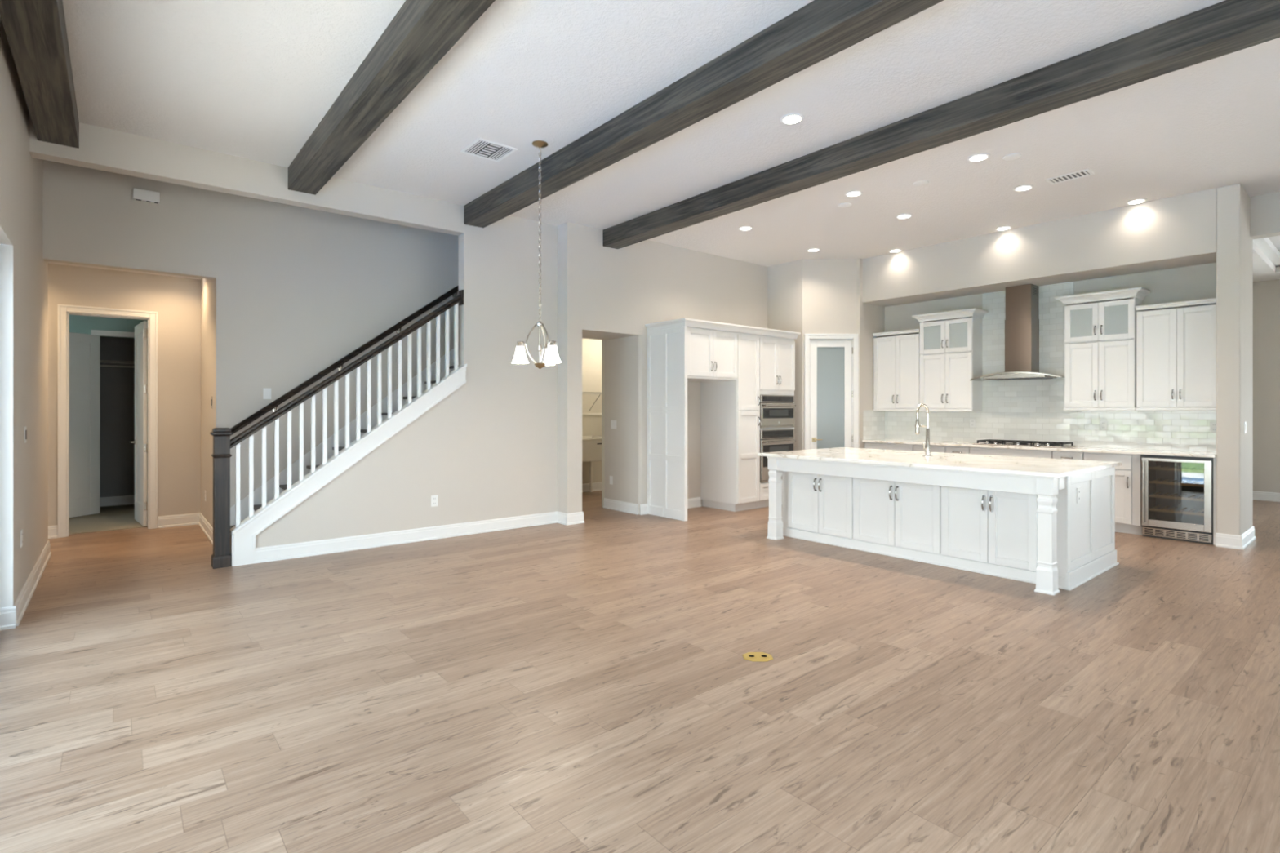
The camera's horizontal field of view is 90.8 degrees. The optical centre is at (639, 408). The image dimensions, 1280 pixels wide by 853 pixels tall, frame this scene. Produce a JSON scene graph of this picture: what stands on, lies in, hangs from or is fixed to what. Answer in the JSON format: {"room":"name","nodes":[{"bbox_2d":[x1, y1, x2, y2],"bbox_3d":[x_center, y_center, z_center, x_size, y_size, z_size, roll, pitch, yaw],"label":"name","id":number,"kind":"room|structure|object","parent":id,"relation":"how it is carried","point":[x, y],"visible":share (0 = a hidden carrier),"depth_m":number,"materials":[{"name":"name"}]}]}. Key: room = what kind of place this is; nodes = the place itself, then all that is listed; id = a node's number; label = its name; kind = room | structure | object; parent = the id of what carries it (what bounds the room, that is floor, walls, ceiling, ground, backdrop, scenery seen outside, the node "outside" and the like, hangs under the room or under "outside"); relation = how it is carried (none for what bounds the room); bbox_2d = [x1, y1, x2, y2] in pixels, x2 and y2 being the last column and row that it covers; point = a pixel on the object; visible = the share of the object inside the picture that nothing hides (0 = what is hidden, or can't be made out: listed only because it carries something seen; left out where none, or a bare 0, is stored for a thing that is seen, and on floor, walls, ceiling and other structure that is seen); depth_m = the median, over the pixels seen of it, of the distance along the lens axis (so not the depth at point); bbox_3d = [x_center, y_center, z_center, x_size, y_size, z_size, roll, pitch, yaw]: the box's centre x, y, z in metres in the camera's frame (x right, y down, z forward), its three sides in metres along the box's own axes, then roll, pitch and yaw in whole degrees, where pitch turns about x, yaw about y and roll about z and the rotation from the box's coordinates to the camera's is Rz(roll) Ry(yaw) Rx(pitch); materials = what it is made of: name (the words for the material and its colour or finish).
{"room":"open-plan living room","nodes":[
{"label":"open-plan living room","id":0,"kind":"room"},
{"bbox_2d":[0,15,48,604],"bbox_3d":[-1.775,-1.210,1.153,0.235,5.200,12.440,0,0,-40],"label":"wall","id":1,"kind":"structure","parent":0,"point":[20,174],"depth_m":4.53,"materials":[{"name":"grey paint"}]},
{"bbox_2d":[0,244,16,630],"bbox_3d":[-4.067,0.175,3.943,0.239,2.430,0.037,0,0,-40],"label":"trim","id":2,"kind":"structure","parent":1,"relation":"attached to","point":[7,611],"depth_m":3.99,"materials":[{"name":"white paint"}]},
{"bbox_2d":[13,540,51,626],"bbox_3d":[-4.817,1.323,5.035,0.024,0.135,2.600,0,0,-40],"label":"baseboard","id":3,"kind":"structure","parent":1,"relation":"attached to","point":[23,600],"depth_m":4.73,"materials":[{"name":"white paint"}]},
{"bbox_2d":[69,504,147,534],"bbox_3d":[-7.518,1.447,8.070,4.100,0.126,3.180,0,0,-40],"label":"floor","id":4,"kind":"structure","parent":0,"point":[115,517],"depth_m":7.78,"materials":[{"name":"beige"}]},
{"bbox_2d":[69,315,147,501],"bbox_3d":[-7.511,-0.085,8.062,4.000,2.950,3.200,0,0,-40],"label":"wall","id":5,"kind":"structure","parent":0,"point":[77,324],"depth_m":8.41,"materials":[{"name":"teal paint"}]},
{"bbox_2d":[69,332,99,517],"bbox_3d":[-7.222,0.204,8.034,0.036,2.348,0.620,0,0,14],"label":"door","id":6,"kind":"structure","parent":5,"relation":"in","point":[84,348],"depth_m":8.16,"materials":[{"name":"white paint"}]},
{"bbox_2d":[100,360,134,368],"bbox_3d":[-7.389,-0.627,8.935,2.300,0.092,0.339,0,0,-40],"label":"closet shelf","id":7,"kind":"object","parent":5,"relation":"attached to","point":[104,361],"visible":0.29,"depth_m":8.84,"materials":[{"name":"white metal"}]},
{"bbox_2d":[100,336,134,497],"bbox_3d":[-7.380,-0.085,8.845,2.500,2.950,0.760,0,0,-40],"label":"wall","id":8,"kind":"structure","parent":0,"point":[117,384],"depth_m":9.07,"materials":[{"name":"grey paint"}]},
{"bbox_2d":[91,329,134,512],"bbox_3d":[-7.056,0.174,8.524,0.534,2.432,0.148,0,0,-40],"label":"trim","id":9,"kind":"structure","parent":8,"relation":"attached to","point":[98,332],"depth_m":8.43,"materials":[{"name":"white paint"}]},
{"bbox_2d":[100,494,134,506],"bbox_3d":[-7.500,1.323,9.068,2.400,0.135,0.024,0,0,-40],"label":"baseboard","id":10,"kind":"structure","parent":8,"relation":"attached to","point":[124,500],"depth_m":9.06,"materials":[{"name":"white paint"}]},
{"bbox_2d":[48,263,200,528],"bbox_3d":[-6.046,-0.085,6.095,3.950,2.950,1.700,0,0,-40],"label":"wall","id":11,"kind":"structure","parent":0,"point":[176,301],"depth_m":7.41,"materials":[{"name":"grey paint"}]},
{"bbox_2d":[57,304,157,537],"bbox_3d":[-5.994,0.132,7.132,0.857,2.517,0.168,0,0,-40],"label":"trim","id":12,"kind":"structure","parent":11,"relation":"attached to","point":[64,311],"depth_m":6.94,"materials":[{"name":"white paint"}]},
{"bbox_2d":[48,512,213,544],"bbox_3d":[-5.724,1.323,6.270,2.370,0.135,1.560,0,0,-40],"label":"baseboard","id":13,"kind":"structure","parent":11,"relation":"attached to","point":[171,521],"depth_m":7.41,"materials":[{"name":"white paint"}]},
{"bbox_2d":[128,320,147,526],"bbox_3d":[-6.067,0.174,7.628,0.698,2.408,0.105,0,0,44],"label":"door","id":14,"kind":"structure","parent":11,"relation":"in","point":[140,442],"depth_m":7.60,"materials":[{"name":"white paint"}]},
{"bbox_2d":[48,261,201,279],"bbox_3d":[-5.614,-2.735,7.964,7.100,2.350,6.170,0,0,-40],"label":"ceiling","id":15,"kind":"structure","parent":0,"point":[54,263],"depth_m":7.12,"materials":[{"name":"white paint"}]},
{"bbox_2d":[200,278,214,528],"bbox_3d":[-4.846,-0.085,7.185,0.150,2.950,1.550,0,0,-40],"label":"wall","id":16,"kind":"structure","parent":0,"point":[207,286],"depth_m":7.03,"materials":[{"name":"grey paint"}]},
{"bbox_2d":[42,160,457,507],"bbox_3d":[-3.213,-1.210,6.816,4.765,5.200,1.100,0,0,-40],"label":"wall","id":17,"kind":"structure","parent":0,"point":[298,290],"depth_m":6.74,"materials":[{"name":"grey paint"}]},
{"bbox_2d":[133,187,159,204],"bbox_3d":[-4.729,-2.037,6.049,0.200,0.106,0.050,0,0,-40],"label":"door chime","id":18,"kind":"object","parent":17,"relation":"attached to","point":[139,194],"visible":1,"depth_m":6.03,"materials":[{"name":"white plastic"}]},
{"bbox_2d":[262,387,271,399],"bbox_3d":[-3.962,-0.162,6.709,0.075,0.118,0.010,0,0,-40],"label":"light switch","id":19,"kind":"object","parent":17,"relation":"attached to","point":[266,391],"visible":1,"depth_m":6.71,"materials":[{"name":"white plastic"}]},
{"bbox_2d":[231,285,457,433],"bbox_3d":[-3.058,-0.831,7.392,2.950,2.211,0.110,0,0,-40],"label":"wall handrail","id":20,"kind":"object","parent":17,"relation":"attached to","point":[273,405],"visible":0.76,"depth_m":7.08,"materials":[{"name":"brown wood"}]},
{"bbox_2d":[29,114,557,547],"bbox_3d":[-2.854,-0.425,6.302,4.665,3.630,0.150,0,0,-40],"label":"wall","id":21,"kind":"structure","parent":0,"point":[487,450],"depth_m":6.89,"materials":[{"name":"grey paint"}]},
{"bbox_2d":[254,511,584,563],"bbox_3d":[-2.255,1.323,6.915,3.439,0.135,0.809,0,0,-40],"label":"baseboard","id":22,"kind":"structure","parent":21,"relation":"attached to","point":[276,553],"depth_m":6.54,"materials":[{"name":"white paint"}]},
{"bbox_2d":[431,495,438,506],"bbox_3d":[-2.195,0.983,6.744,0.075,0.118,0.008,0,0,-40],"label":"outlet","id":23,"kind":"object","parent":21,"relation":"attached to","point":[434,499],"visible":1,"depth_m":6.74,"materials":[{"name":"white plastic"}]},
{"bbox_2d":[582,337,604,506],"bbox_3d":[-0.766,-0.035,9.768,3.170,2.850,1.690,0,0,-40],"label":"wall","id":24,"kind":"structure","parent":0,"point":[593,350],"depth_m":10.64,"materials":[{"name":"beige paint"}]},
{"bbox_2d":[582,482,601,492],"bbox_3d":[-1.132,1.323,10.390,2.700,0.135,0.024,0,0,-40],"label":"baseboard","id":25,"kind":"structure","parent":24,"relation":"attached to","point":[597,486],"depth_m":10.67,"materials":[{"name":"white paint"}]},
{"bbox_2d":[0,490,1279,852],"bbox_3d":[3.284,1.450,6.103,14.360,0.120,13.620,0,0,-40],"label":"floor","id":26,"kind":"structure","parent":0,"point":[589,686],"depth_m":2.98,"materials":[{"name":"brown wood"}]},
{"bbox_2d":[230,348,466,566],"bbox_3d":[-2.767,0.106,6.966,3.065,2.568,1.133,0,0,-40],"label":"staircase","id":27,"kind":"structure","parent":26,"relation":"on","point":[242,537],"depth_m":6.49,"materials":[{"name":"white wood"}]},
{"bbox_2d":[209,289,463,568],"bbox_3d":[-2.865,0.037,6.267,2.318,2.707,0.156,0,0,-40],"label":"stair railing","id":28,"kind":"object","parent":27,"relation":"on","point":[221,557],"visible":1,"depth_m":6.03,"materials":[{"name":"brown wood"}]},
{"bbox_2d":[582,435,601,492],"bbox_3d":[-0.872,0.865,10.202,0.700,1.050,0.615,0,0,-40],"label":"cabinet","id":29,"kind":"object","parent":26,"relation":"on","point":[591,445],"visible":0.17,"depth_m":9.98,"materials":[{"name":"white wood"}]},
{"bbox_2d":[582,435,601,462],"bbox_3d":[-0.872,0.642,10.202,0.700,0.375,0.615,0,0,-40],"label":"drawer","id":30,"kind":"object","parent":29,"relation":"in","point":[591,445],"depth_m":9.96,"materials":[{"name":"white wood"}]},
{"bbox_2d":[644,318,741,521],"bbox_3d":[0.708,0.137,8.372,1.033,2.507,0.761,0,0,-40],"label":"refrigerator surround","id":31,"kind":"object","parent":26,"relation":"on","point":[681,351],"visible":1,"depth_m":8.09,"materials":[{"name":"white paint"}]},
{"bbox_2d":[700,324,763,511],"bbox_3d":[1.282,0.137,8.847,0.452,2.507,0.761,0,0,-40],"label":"pantry cabinet","id":32,"kind":"object","parent":26,"relation":"on","point":[730,420],"visible":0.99,"depth_m":8.65,"materials":[{"name":"white paint"}]},
{"bbox_2d":[742,652,773,661],"bbox_3d":[0.659,1.387,3.538,0.164,0.005,0.128,0,0,0],"label":"floor outlet","id":33,"kind":"object","parent":26,"relation":"on","point":[752,656],"visible":1,"depth_m":3.53,"materials":[{"name":"gold metal"}]},
{"bbox_2d":[755,328,800,508],"bbox_3d":[1.784,0.137,9.262,0.845,2.507,0.761,0,0,-40],"label":"tall cabinet","id":34,"kind":"object","parent":26,"relation":"on","point":[776,347],"visible":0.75,"depth_m":8.96,"materials":[{"name":"white paint"}]},
{"bbox_2d":[760,395,795,428],"bbox_3d":[1.826,0.038,9.175,0.750,0.460,0.587,0,0,-40],"label":"microwave oven","id":35,"kind":"object","parent":34,"relation":"in","point":[775,411],"visible":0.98,"depth_m":8.97,"materials":[{"name":"grey metal"}]},
{"bbox_2d":[760,429,795,483],"bbox_3d":[1.826,0.661,9.175,0.750,0.734,0.587,0,0,-40],"label":"wall oven","id":36,"kind":"object","parent":34,"relation":"in","point":[771,440],"visible":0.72,"depth_m":8.90,"materials":[{"name":"grey metal"}]},
{"bbox_2d":[864,442,913,451],"bbox_3d":[3.806,0.944,9.341,0.607,0.893,0.745,0,0,-40],"label":"base cabinet","id":37,"kind":"object","parent":26,"relation":"on","point":[896,446],"visible":0.02,"depth_m":9.15,"materials":[{"name":"white paint"}]},
{"bbox_2d":[913,444,946,453],"bbox_3d":[4.190,0.944,8.877,0.607,0.893,0.450,0,0,-40],"label":"base cabinet","id":38,"kind":"object","parent":26,"relation":"on","point":[933,448],"visible":0.06,"depth_m":8.67,"materials":[{"name":"white paint"}]},
{"bbox_2d":[766,456,1119,595],"bbox_3d":[2.815,0.948,6.225,1.535,0.884,2.763,0,0,-40],"label":"kitchen island","id":39,"kind":"object","parent":26,"relation":"on","point":[1029,529],"visible":0.92,"depth_m":5.50,"materials":[{"name":"white paint"}]},
{"bbox_2d":[757,447,1121,477],"bbox_3d":[2.786,0.490,6.223,1.595,0.031,2.840,0,0,-40],"label":"island countertop","id":40,"kind":"structure","parent":39,"relation":"on","point":[1016,465],"depth_m":5.78,"materials":[{"name":"stone"}]},
{"bbox_2d":[915,404,933,456],"bbox_3d":[2.859,0.211,6.373,0.115,0.528,0.198,0,0,-26],"label":"kitchen faucet","id":41,"kind":"object","parent":40,"relation":"on","point":[927,451],"visible":1,"depth_m":6.33,"materials":[{"name":"silver metal"}]},
{"bbox_2d":[1076,487,1080,503],"bbox_3d":[3.509,0.690,5.047,0.085,0.125,0.008,0,0,-40],"label":"outlet","id":42,"kind":"object","parent":39,"relation":"attached to","point":[1078,489],"visible":1,"depth_m":5.04,"materials":[{"name":"white plastic"}]},
{"bbox_2d":[946,445,970,453],"bbox_3d":[4.434,0.944,8.582,0.607,0.893,0.305,0,0,-40],"label":"base cabinet","id":43,"kind":"object","parent":26,"relation":"on","point":[949,449],"visible":0.18,"depth_m":8.40,"materials":[{"name":"white paint"}]},
{"bbox_2d":[969,447,1053,458],"bbox_3d":[4.836,0.944,8.097,0.607,0.893,0.945,0,0,-40],"label":"base cabinet","id":44,"kind":"object","parent":26,"relation":"on","point":[975,451],"visible":0.03,"depth_m":7.90,"materials":[{"name":"white paint"}]},
{"bbox_2d":[862,439,1216,457],"bbox_3d":[4.811,0.480,8.101,0.641,0.030,3.929,0,0,-40],"label":"countertop","id":45,"kind":"structure","parent":44,"relation":"on","point":[1082,449],"depth_m":7.41,"materials":[{"name":"stone"}]},
{"bbox_2d":[972,439,1075,448],"bbox_3d":[4.866,0.439,8.034,0.500,0.052,1.020,0,0,-40],"label":"gas cooktop","id":46,"kind":"object","parent":45,"relation":"in","point":[988,442],"visible":1,"depth_m":7.91,"materials":[{"name":"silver metal"}]},
{"bbox_2d":[1052,450,1083,460],"bbox_3d":[5.239,0.944,7.609,0.607,0.893,0.310,0,0,-40],"label":"base cabinet","id":47,"kind":"object","parent":26,"relation":"on","point":[1055,454],"visible":0.16,"depth_m":7.43,"materials":[{"name":"white paint"}]},
{"bbox_2d":[1083,452,1142,534],"bbox_3d":[5.510,0.944,7.282,0.607,0.893,0.530,0,0,-40],"label":"base cabinet","id":48,"kind":"object","parent":26,"relation":"on","point":[1128,475],"visible":0.48,"depth_m":7.01,"materials":[{"name":"white paint"}]},
{"bbox_2d":[1141,454,1213,544],"bbox_3d":[5.833,0.945,6.811,0.648,0.890,0.582,0,0,-40],"label":"wine cooler","id":49,"kind":"object","parent":26,"relation":"on","point":[1177,491],"visible":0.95,"depth_m":6.83,"materials":[{"name":"grey metal"}]},
{"bbox_2d":[1148,466,1204,472],"bbox_3d":[5.879,0.647,6.849,0.450,0.026,0.522,0,0,-40],"label":"shelf","id":50,"kind":"object","parent":49,"relation":"attached to","point":[1185,468],"depth_m":6.85,"materials":[{"name":"beige wood"}]},
{"bbox_2d":[1148,479,1204,487],"bbox_3d":[5.879,0.797,6.849,0.450,0.026,0.522,0,0,-40],"label":"shelf","id":51,"kind":"object","parent":49,"relation":"attached to","point":[1192,482],"depth_m":6.88,"materials":[{"name":"beige wood"}]},
{"bbox_2d":[1148,492,1204,501],"bbox_3d":[5.879,0.947,6.849,0.450,0.026,0.522,0,0,-40],"label":"shelf","id":52,"kind":"object","parent":49,"relation":"attached to","point":[1197,496],"depth_m":6.91,"materials":[{"name":"beige wood"}]},
{"bbox_2d":[1148,505,1204,515],"bbox_3d":[5.879,1.097,6.849,0.450,0.026,0.522,0,0,-40],"label":"shelf","id":53,"kind":"object","parent":49,"relation":"attached to","point":[1198,510],"depth_m":6.92,"materials":[{"name":"beige wood"}]},
{"bbox_2d":[1142,526,1212,542],"bbox_3d":[5.670,1.327,6.676,0.031,0.085,0.566,0,0,-40],"label":"vent","id":54,"kind":"object","parent":49,"relation":"attached to","point":[1178,534],"depth_m":6.65,"materials":[{"name":"silver metal"}]},
{"bbox_2d":[1213,457,1216,545],"bbox_3d":[6.082,0.943,6.619,0.570,0.895,0.023,0,0,-40],"label":"end panel","id":55,"kind":"object","parent":26,"relation":"on","point":[1214,459],"visible":0.36,"depth_m":6.44,"materials":[{"name":"white paint"}]},
{"bbox_2d":[557,222,767,514],"bbox_3d":[0.373,-0.425,9.104,3.880,3.630,0.785,0,0,-40],"label":"wall","id":56,"kind":"structure","parent":0,"point":[610,295],"depth_m":8.35,"materials":[{"name":"grey paint"}]},
{"bbox_2d":[603,497,701,515],"bbox_3d":[0.175,1.323,8.925,1.134,0.135,0.809,0,0,-40],"label":"baseboard","id":57,"kind":"structure","parent":56,"relation":"attached to","point":[630,508],"depth_m":8.62,"materials":[{"name":"white paint"}]},
{"bbox_2d":[62,0,1279,266],"bbox_3d":[4.173,-2.294,5.106,14.460,0.132,10.950,0,0,-40],"label":"ceiling","id":58,"kind":"structure","parent":0,"point":[254,80],"depth_m":4.68,"materials":[{"name":"white paint"}]},
{"bbox_2d":[0,0,79,148],"bbox_3d":[-1.103,-2.138,0.781,0.236,0.205,10.590,0,0,-40],"label":"ceiling beam","id":59,"kind":"structure","parent":58,"relation":"attached to","point":[36,32],"depth_m":3.74,"materials":[{"name":"brown wood"}]},
{"bbox_2d":[288,0,495,195],"bbox_3d":[0.196,-2.138,1.855,0.236,0.205,10.590,0,0,-40],"label":"ceiling beam","id":60,"kind":"structure","parent":58,"relation":"attached to","point":[421,33],"depth_m":3.96,"materials":[{"name":"brown wood"}]},
{"bbox_2d":[460,137,517,162],"bbox_3d":[-1.309,-2.236,5.464,0.360,0.008,0.360,0,0,-40],"label":"ceiling vent","id":61,"kind":"object","parent":58,"relation":"in","point":[480,148],"visible":1,"depth_m":5.46,"materials":[{"name":"white plastic"}]},
{"bbox_2d":[511,140,560,368],"bbox_3d":[-0.835,-1.288,5.301,0.427,1.902,0.410,0,0,-40],"label":"chandelier","id":62,"kind":"object","parent":58,"relation":"hanging from","point":[549,357],"visible":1,"depth_m":5.30,"materials":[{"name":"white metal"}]},
{"bbox_2d":[463,0,943,227],"bbox_3d":[1.523,-2.138,2.953,0.236,0.205,10.590,0,0,-40],"label":"ceiling beam","id":63,"kind":"structure","parent":58,"relation":"attached to","point":[819,30],"depth_m":4.14,"materials":[{"name":"brown wood"}]},
{"bbox_2d":[779,113,804,124],"bbox_3d":[1.174,-2.234,4.874,0.184,0.010,0.184,0,0,-40],"label":"recessed light","id":64,"kind":"object","parent":58,"relation":"in","point":[791,118],"visible":1,"depth_m":4.86,"materials":[{"name":"white plastic"}]},
{"bbox_2d":[782,115,800,124],"bbox_3d":[1.174,-2.233,4.874,0.134,0.009,0.134,0,0,-40],"label":"diffuser","id":65,"kind":"object","parent":64,"relation":"attached to","point":[786,119],"depth_m":4.87,"materials":[{"name":"white"}]},
{"bbox_2d":[844,190,862,196],"bbox_3d":[2.222,-2.234,6.565,0.184,0.010,0.184,0,0,-40],"label":"recessed light","id":66,"kind":"object","parent":58,"relation":"in","point":[851,193],"visible":1,"depth_m":6.54,"materials":[{"name":"white plastic"}]},
{"bbox_2d":[846,191,860,196],"bbox_3d":[2.222,-2.233,6.565,0.134,0.009,0.134,0,0,-40],"label":"diffuser","id":67,"kind":"object","parent":66,"relation":"attached to","point":[849,193],"depth_m":6.55,"materials":[{"name":"white"}]},
{"bbox_2d":[895,213,912,218],"bbox_3d":[3.066,-2.234,7.331,0.184,0.010,0.184,0,0,-40],"label":"recessed light","id":68,"kind":"object","parent":58,"relation":"in","point":[902,215],"visible":1,"depth_m":7.31,"materials":[{"name":"white plastic"}]},
{"bbox_2d":[602,0,1279,248],"bbox_3d":[2.930,-2.138,3.978,0.236,0.205,10.375,0,0,-40],"label":"ceiling beam","id":69,"kind":"structure","parent":58,"relation":"attached to","point":[1226,27],"depth_m":4.37,"materials":[{"name":"brown wood"}]},
{"bbox_2d":[966,153,990,161],"bbox_3d":[3.014,-2.234,5.621,0.184,0.010,0.184,0,0,-40],"label":"recessed light","id":70,"kind":"object","parent":58,"relation":"in","point":[980,157],"visible":1,"depth_m":5.61,"materials":[{"name":"white"}]},
{"bbox_2d":[969,155,986,161],"bbox_3d":[3.014,-2.233,5.621,0.134,0.009,0.134,0,0,-40],"label":"diffuser","id":71,"kind":"object","parent":70,"relation":"attached to","point":[974,157],"depth_m":5.61,"materials":[{"name":"white"}]},
{"bbox_2d":[995,226,1012,231],"bbox_3d":[4.507,-2.234,7.825,0.184,0.010,0.184,0,0,-40],"label":"recessed light","id":72,"kind":"object","parent":58,"relation":"in","point":[1003,228],"visible":1,"depth_m":7.79,"materials":[{"name":"white plastic"}]},
{"bbox_2d":[1013,184,1033,191],"bbox_3d":[3.884,-2.234,6.398,0.184,0.010,0.184,0,0,-40],"label":"recessed light","id":73,"kind":"object","parent":58,"relation":"in","point":[1022,188],"visible":1,"depth_m":6.38,"materials":[{"name":"white plastic"}]},
{"bbox_2d":[1015,186,1031,191],"bbox_3d":[3.884,-2.233,6.398,0.134,0.009,0.134,0,0,-40],"label":"diffuser","id":74,"kind":"object","parent":73,"relation":"attached to","point":[1020,188],"depth_m":6.38,"materials":[{"name":"white plastic"}]},
{"bbox_2d":[1044,168,1094,184],"bbox_3d":[4.142,-2.236,6.086,0.200,0.008,0.360,0,0,-40],"label":"ceiling vent","id":75,"kind":"object","parent":58,"relation":"in","point":[1086,172],"visible":1,"depth_m":6.08,"materials":[{"name":"white plastic"}]},
{"bbox_2d":[1125,198,1147,204],"bbox_3d":[5.358,-2.234,6.811,0.184,0.010,0.184,0,0,-40],"label":"recessed light","id":76,"kind":"object","parent":58,"relation":"in","point":[1140,200],"visible":1,"depth_m":6.79,"materials":[{"name":"white plastic"}]},
{"bbox_2d":[1128,200,1144,204],"bbox_3d":[5.358,-2.233,6.811,0.134,0.009,0.134,0,0,-40],"label":"diffuser","id":77,"kind":"object","parent":76,"relation":"attached to","point":[1132,202],"depth_m":6.80,"materials":[{"name":"white plastic"}]},
{"bbox_2d":[767,257,862,450],"bbox_3d":[2.619,-0.425,9.577,1.413,3.630,0.402,0,0,24],"label":"wall","id":78,"kind":"structure","parent":0,"point":[784,281],"depth_m":9.52,"materials":[{"name":"grey paint"}]},
{"bbox_2d":[802,258,856,449],"bbox_3d":[2.876,-0.425,9.489,0.887,3.630,0.110,0,0,1],"label":"wall","id":79,"kind":"structure","parent":0,"point":[828,285],"depth_m":9.43,"materials":[{"name":"grey paint"}]},
{"bbox_2d":[809,340,853,449],"bbox_3d":[2.863,0.174,9.433,0.636,2.408,0.097,0,0,1],"label":"door","id":80,"kind":"structure","parent":79,"relation":"in","point":[830,361],"depth_m":9.46,"materials":[{"name":"white paint"}]},
{"bbox_2d":[804,333,858,449],"bbox_3d":[2.857,0.134,9.475,0.798,2.512,0.138,0,0,1],"label":"trim","id":81,"kind":"structure","parent":79,"relation":"attached to","point":[854,338],"depth_m":9.41,"materials":[{"name":"white paint"}]},
{"bbox_2d":[862,262,1216,451],"bbox_3d":[2.727,-0.425,7.420,5.260,3.630,5.540,0,0,-40],"label":"wall","id":82,"kind":"structure","parent":0,"point":[1194,282],"depth_m":7.83,"materials":[{"name":"grey paint"}]},
{"bbox_2d":[862,410,884,439],"bbox_3d":[3.572,0.242,9.632,0.602,0.445,0.008,0,0,-40],"label":"wall","id":83,"kind":"structure","parent":82,"relation":"attached to","point":[873,422],"depth_m":9.62,"materials":[{"name":"tile"}]},
{"bbox_2d":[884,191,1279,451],"bbox_3d":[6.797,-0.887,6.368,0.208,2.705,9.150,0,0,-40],"label":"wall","id":84,"kind":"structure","parent":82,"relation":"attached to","point":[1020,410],"depth_m":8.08,"materials":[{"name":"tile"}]},
{"bbox_2d":[872,328,919,411],"bbox_3d":[3.894,-0.558,9.433,0.370,1.184,0.723,0,0,-40],"label":"upper cabinet","id":85,"kind":"object","parent":84,"relation":"attached to","point":[896,354],"visible":0.91,"depth_m":9.31,"materials":[{"name":"white paint"}]},
{"bbox_2d":[911,308,988,411],"bbox_3d":[4.342,-0.653,8.863,0.408,1.374,0.875,0,0,-40],"label":"upper cabinet","id":86,"kind":"object","parent":84,"relation":"attached to","point":[951,342],"visible":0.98,"depth_m":8.71,"materials":[{"name":"white paint"}]},
{"bbox_2d":[969,284,1064,381],"bbox_3d":[4.871,-0.982,8.130,0.512,1.212,1.060,0,0,-40],"label":"range hood","id":87,"kind":"object","parent":84,"relation":"attached to","point":[1022,321],"visible":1,"depth_m":8.10,"materials":[{"name":"silver metal"}]},
{"bbox_2d":[982,373,1056,379],"bbox_3d":[4.891,-0.422,8.146,0.420,0.064,0.720,0,0,-40],"label":"hood","id":88,"kind":"object","parent":87,"relation":"attached to","point":[1008,375],"depth_m":7.99,"materials":[{"name":"silver metal"}]},
{"bbox_2d":[1055,287,1151,410],"bbox_3d":[5.478,-0.670,7.489,0.408,1.379,0.840,0,0,-40],"label":"upper cabinet","id":89,"kind":"object","parent":84,"relation":"attached to","point":[1100,327],"visible":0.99,"depth_m":7.38,"materials":[{"name":"white paint"}]},
{"bbox_2d":[1099,420,1107,430],"bbox_3d":[5.608,0.200,7.636,0.008,0.118,0.075,0,0,-40],"label":"outlet","id":90,"kind":"object","parent":84,"relation":"attached to","point":[1103,424],"visible":1,"depth_m":7.63,"materials":[{"name":"white plastic"}]},
{"bbox_2d":[1135,297,1216,410],"bbox_3d":[5.946,-0.571,6.953,0.370,1.179,0.720,0,0,-40],"label":"upper cabinet","id":91,"kind":"object","parent":84,"relation":"attached to","point":[1176,341],"visible":0.91,"depth_m":6.85,"materials":[{"name":"white paint"}]},
{"bbox_2d":[1209,422,1216,432],"bbox_3d":[6.245,0.200,6.865,0.008,0.118,0.075,0,0,-40],"label":"outlet","id":92,"kind":"object","parent":84,"relation":"attached to","point":[1212,424],"visible":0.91,"depth_m":6.87,"materials":[{"name":"white plastic"}]},
{"bbox_2d":[862,187,1216,306],"bbox_3d":[4.824,-1.915,8.116,0.620,0.650,3.940,0,0,-40],"label":"wall","id":93,"kind":"structure","parent":0,"point":[1180,231],"depth_m":7.53,"materials":[{"name":"grey paint"}]},
{"bbox_2d":[1216,183,1253,535],"bbox_3d":[6.214,-0.425,6.593,0.820,3.630,0.180,0,0,-40],"label":"wall column","id":94,"kind":"structure","parent":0,"point":[1234,242],"depth_m":6.35,"materials":[{"name":"grey paint"}]},
{"bbox_2d":[1215,525,1256,549],"bbox_3d":[6.212,1.323,6.576,0.844,0.135,0.204,0,0,-40],"label":"baseboard","id":95,"kind":"structure","parent":94,"relation":"attached to","point":[1225,540],"depth_m":6.34,"materials":[{"name":"white paint"}]},
{"bbox_2d":[1253,279,1279,493],"bbox_3d":[11.104,-0.425,7.756,0.200,3.630,6.200,0,0,-40],"label":"wall","id":96,"kind":"structure","parent":0,"point":[1266,294],"depth_m":9.56,"materials":[{"name":"grey paint"}]},
{"bbox_2d":[1253,490,1279,502],"bbox_3d":[9.584,1.323,9.419,0.024,0.135,1.300,0,0,-40],"label":"baseboard","id":97,"kind":"structure","parent":96,"relation":"attached to","point":[1257,495],"depth_m":9.54,"materials":[{"name":"white paint"}]},
{"bbox_2d":[1253,241,1279,282],"bbox_3d":[9.492,-2.090,6.488,4.100,0.300,6.100,0,0,-40],"label":"ceiling","id":98,"kind":"structure","parent":0,"point":[1264,269],"depth_m":8.80,"materials":[{"name":"white paint"}]},
{"bbox_2d":[1253,237,1279,266],"bbox_3d":[9.651,-2.100,6.139,2.800,0.140,5.160,0,0,-40],"label":"trim","id":99,"kind":"structure","parent":98,"relation":"attached to","point":[1265,245],"depth_m":8.12,"materials":[{"name":"white paint"}]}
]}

